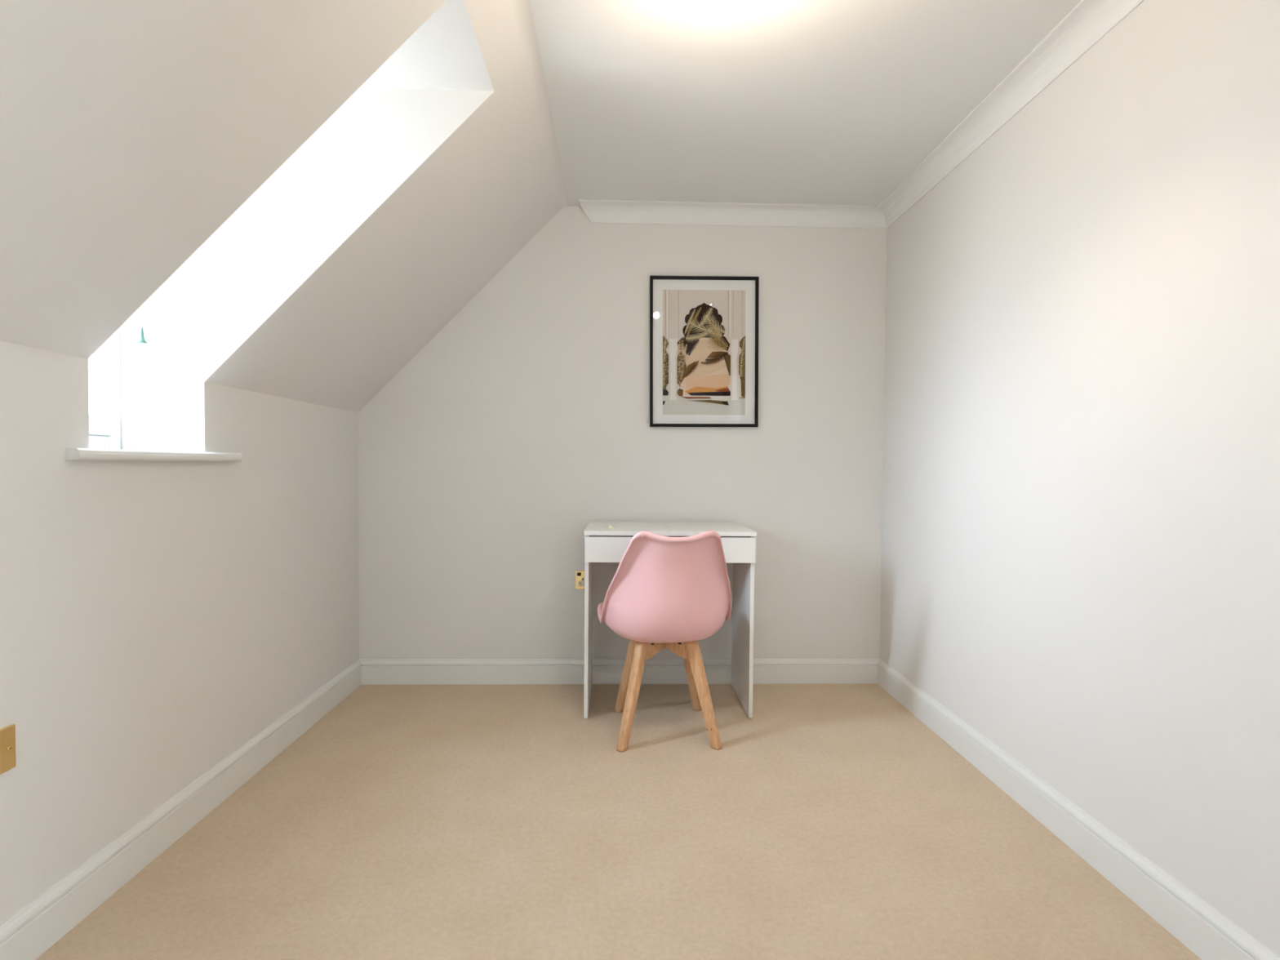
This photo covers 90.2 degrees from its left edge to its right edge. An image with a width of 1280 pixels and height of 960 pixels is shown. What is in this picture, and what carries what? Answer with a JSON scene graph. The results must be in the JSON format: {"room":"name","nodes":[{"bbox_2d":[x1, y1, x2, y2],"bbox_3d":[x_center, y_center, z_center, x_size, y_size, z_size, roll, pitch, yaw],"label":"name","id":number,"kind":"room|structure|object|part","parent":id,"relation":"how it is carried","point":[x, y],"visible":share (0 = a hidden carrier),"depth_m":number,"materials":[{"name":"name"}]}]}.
{"room":"home office","nodes":[
{"label":"home office","id":0,"kind":"room"},
{"bbox_2d":[0,341,358,924],"bbox_3d":[-1.416,0.373,0.673,0.337,1.270,4.614,0,1,-2],"label":"wall","id":1,"kind":"structure","parent":0,"point":[157,617],"depth_m":1.66,"materials":[{"name":"paint"}]},
{"bbox_2d":[0,724,16,774],"bbox_3d":[-1.260,0.537,1.215,0.010,0.088,0.146,0,1,-2],"label":"wall plate","id":2,"kind":"object","parent":1,"relation":"attached to","point":[7,734],"visible":1,"depth_m":1.27,"materials":[{"name":"gold metal"}]},
{"bbox_2d":[65,327,242,461],"bbox_3d":[-1.407,-0.600,1.693,0.333,1.094,0.608,0,1,-2],"label":"window","id":3,"kind":"structure","parent":1,"relation":"in","point":[104,406],"depth_m":1.78,"materials":[{"name":"plastic"}]},
{"bbox_3d":[-1.529,-0.612,1.651,0.067,0.979,0.316,0,1,-2],"label":"sash","id":4,"kind":"part","parent":3,"relation":"part of","materials":[{"name":"plastic"}]},
{"bbox_3d":[-1.540,-0.612,1.651,0.065,1.070,0.406,0,1,-2],"label":"frame","id":5,"kind":"part","parent":3,"relation":"part of","materials":[{"name":"plastic"}]},
{"bbox_2d":[123,444,134,449],"bbox_3d":[-1.440,-0.090,1.797,0.016,0.017,0.034,0,1,-2],"label":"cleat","id":6,"kind":"object","parent":3,"relation":"on","point":[131,447],"visible":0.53,"depth_m":1.80,"materials":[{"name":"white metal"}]},
{"bbox_3d":[-1.440,-0.090,1.806,0.016,0.017,0.016,0,1,-2],"label":"knob","id":7,"kind":"part","parent":6,"relation":"part of","materials":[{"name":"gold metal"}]},
{"bbox_2d":[114,305,147,448],"bbox_3d":[-1.448,-0.617,1.654,0.110,1.060,0.399,0,1,-2],"label":"blind cord","id":8,"kind":"object","parent":3,"relation":"attached to","point":[141,340],"visible":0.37,"depth_m":1.81,"materials":[{"name":"fabric"}]},
{"bbox_3d":[-1.413,-0.411,1.807,0.027,0.046,0.027,0,1,-2],"label":"cord pull","id":9,"kind":"part","parent":8,"relation":"part of","materials":[{"name":"green plastic"}]},
{"bbox_3d":[-1.379,-0.066,1.706,0.267,0.026,0.608,0,1,-2],"label":"sill","id":10,"kind":"part","parent":3,"relation":"part of","materials":[{"name":"paint"}]},
{"bbox_2d":[0,658,360,959],"bbox_3d":[-1.244,0.952,0.692,0.018,0.115,4.614,0,1,-2],"label":"baseboard","id":11,"kind":"structure","parent":1,"relation":"attached to","point":[30,931],"depth_m":1.65,"materials":[{"name":"paint"}]},
{"bbox_2d":[0,0,569,413],"bbox_3d":[-0.916,-0.794,0.662,1.316,1.074,4.614,0,1,-2],"label":"sloped ceiling","id":12,"kind":"structure","parent":0,"point":[295,198],"depth_m":1.60,"materials":[{"name":"paint"}]},
{"bbox_2d":[35,683,1201,959],"bbox_3d":[-0.133,1.068,0.728,2.915,0.100,4.814,0,1,-2],"label":"floor","id":13,"kind":"structure","parent":0,"point":[410,821],"depth_m":1.73,"materials":[{"name":"beige carpet"}]},
{"bbox_2d":[597,530,731,752],"bbox_3d":[0.095,0.577,2.482,0.518,0.805,0.488,0,1,-5],"label":"chair","id":14,"kind":"object","parent":13,"relation":"on","point":[672,593],"visible":1,"depth_m":2.32,"materials":[{"name":"pink plastic"}]},
{"bbox_3d":[-0.046,0.788,2.636,0.040,0.374,0.158,-1,2,-44],"label":"leg","id":15,"kind":"part","parent":14,"relation":"part of","materials":[{"name":"brown wood"}]},
{"bbox_3d":[-0.027,0.795,2.365,0.038,0.374,0.159,2,2,38],"label":"leg","id":16,"kind":"part","parent":14,"relation":"part of","materials":[{"name":"brown wood"}]},
{"bbox_3d":[0.095,0.646,2.507,0.022,0.066,0.250,2,2,40],"label":"cross rail","id":17,"kind":"part","parent":14,"relation":"part of","materials":[{"name":"brown wood"}]},
{"bbox_3d":[0.095,0.646,2.507,0.250,0.065,0.022,2,2,40],"label":"cross rail","id":18,"kind":"part","parent":14,"relation":"part of","materials":[{"name":"brown wood"}]},
{"bbox_3d":[0.212,0.790,2.656,0.039,0.374,0.158,1,2,36],"label":"leg","id":19,"kind":"part","parent":14,"relation":"part of","materials":[{"name":"brown wood"}]},
{"bbox_3d":[0.237,0.796,2.384,0.163,0.374,0.039,2,2,43],"label":"leg","id":20,"kind":"part","parent":14,"relation":"part of","materials":[{"name":"brown wood"}]},
{"bbox_2d":[583,521,756,718],"bbox_3d":[0.115,0.588,2.799,0.700,0.770,0.431,0,1,-2],"label":"desk","id":21,"kind":"object","parent":13,"relation":"on","point":[605,548],"visible":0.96,"depth_m":2.66,"materials":[{"name":"wood"}]},
{"bbox_3d":[-0.224,0.595,2.796,0.016,0.747,0.414,0,1,-2],"label":"panel","id":22,"kind":"part","parent":21,"relation":"part of","materials":[{"name":"wood"}]},
{"bbox_2d":[604,524,613,528],"bbox_3d":[-0.131,0.194,2.696,0.044,0.019,0.024,0,1,-2],"label":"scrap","id":23,"kind":"object","parent":21,"relation":"on","point":[611,526],"visible":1,"depth_m":2.69,"materials":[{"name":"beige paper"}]},
{"bbox_3d":[-0.057,0.211,2.785,0.350,0.018,0.431,0,1,-2],"label":"lid","id":24,"kind":"part","parent":21,"relation":"part of","materials":[{"name":"wood"}]},
{"bbox_3d":[0.109,0.418,2.999,0.660,0.398,0.015,0,1,-2],"label":"panel","id":25,"kind":"part","parent":21,"relation":"part of","materials":[{"name":"wood"}]},
{"bbox_3d":[0.123,0.234,2.601,0.659,0.015,0.016,0,1,-2],"label":"rail","id":26,"kind":"part","parent":21,"relation":"part of","materials":[{"name":"white wood"}]},
{"bbox_3d":[0.123,0.283,2.584,0.693,0.104,0.016,0,1,-2],"label":"drawer","id":27,"kind":"part","parent":21,"relation":"part of","materials":[{"name":"wood"}]},
{"bbox_3d":[0.293,0.214,2.796,0.350,0.018,0.431,0,1,-2],"label":"lid","id":28,"kind":"part","parent":21,"relation":"part of","materials":[{"name":"wood"}]},
{"bbox_3d":[0.452,0.600,2.817,0.016,0.747,0.414,0,1,-2],"label":"panel","id":29,"kind":"part","parent":21,"relation":"part of","materials":[{"name":"wood"}]},
{"bbox_2d":[358,205,887,658],"bbox_3d":[-0.244,-0.158,3.056,2.815,2.244,0.100,0,1,-2],"label":"wall","id":30,"kind":"structure","parent":0,"point":[522,424],"depth_m":3.01,"materials":[{"name":"paint"}]},
{"bbox_2d":[575,570,584,589],"bbox_3d":[-0.232,0.473,3.015,0.146,0.086,0.010,0,1,-2],"label":"power socket","id":31,"kind":"object","parent":30,"relation":"attached to","point":[580,575],"visible":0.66,"depth_m":3.01,"materials":[{"name":"gold metal"}]},
{"bbox_2d":[359,658,879,684],"bbox_3d":[-0.084,0.909,3.026,2.478,0.115,0.018,0,1,-2],"label":"baseboard","id":32,"kind":"structure","parent":30,"relation":"attached to","point":[373,671],"depth_m":3.01,"materials":[{"name":"paint"}]},
{"bbox_2d":[649,275,759,426],"bbox_3d":[0.302,-0.602,3.000,0.511,0.704,0.021,0,1,-2],"label":"framed picture","id":33,"kind":"object","parent":30,"relation":"attached to","point":[704,330],"visible":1,"depth_m":3.00,"materials":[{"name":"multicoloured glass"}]},
{"bbox_2d":[662,289,745,414],"bbox_3d":[0.302,-0.600,3.001,0.390,0.586,0.005,0,1,-2],"label":"print","id":34,"kind":"object","parent":33,"relation":"attached to","point":[704,331],"depth_m":3.00,"materials":[{"name":"paper"}]},
{"bbox_2d":[577,199,886,228],"bbox_3d":[0.446,-1.235,2.964,1.458,0.076,0.076,0,1,-2],"label":"crown molding","id":35,"kind":"structure","parent":30,"relation":"attached to","point":[614,211],"depth_m":2.98,"materials":[{"name":"paint"}]},
{"bbox_2d":[529,0,1081,206],"bbox_3d":[0.530,-1.270,0.695,1.627,0.100,4.814,0,1,-2],"label":"ceiling","id":36,"kind":"structure","parent":0,"point":[812,102],"depth_m":2.03,"materials":[{"name":"paint"}]},
{"bbox_2d":[880,0,1279,956],"bbox_3d":[1.284,-0.092,0.745,0.100,2.244,4.814,0,1,-2],"label":"wall","id":37,"kind":"structure","parent":0,"point":[1081,524],"depth_m":1.61,"materials":[{"name":"paint"}]},
{"bbox_2d":[878,0,1144,228],"bbox_3d":[1.205,-1.177,0.717,0.076,0.076,4.614,0,1,-2],"label":"crown molding","id":38,"kind":"structure","parent":37,"relation":"attached to","point":[1090,20],"depth_m":1.99,"materials":[{"name":"paint"}]},
{"bbox_2d":[877,658,1279,959],"bbox_3d":[1.200,0.960,1.270,0.018,0.115,3.608,0,1,-2],"label":"baseboard","id":39,"kind":"structure","parent":37,"relation":"attached to","point":[1202,929],"depth_m":1.66,"materials":[{"name":"paint"}]}
]}

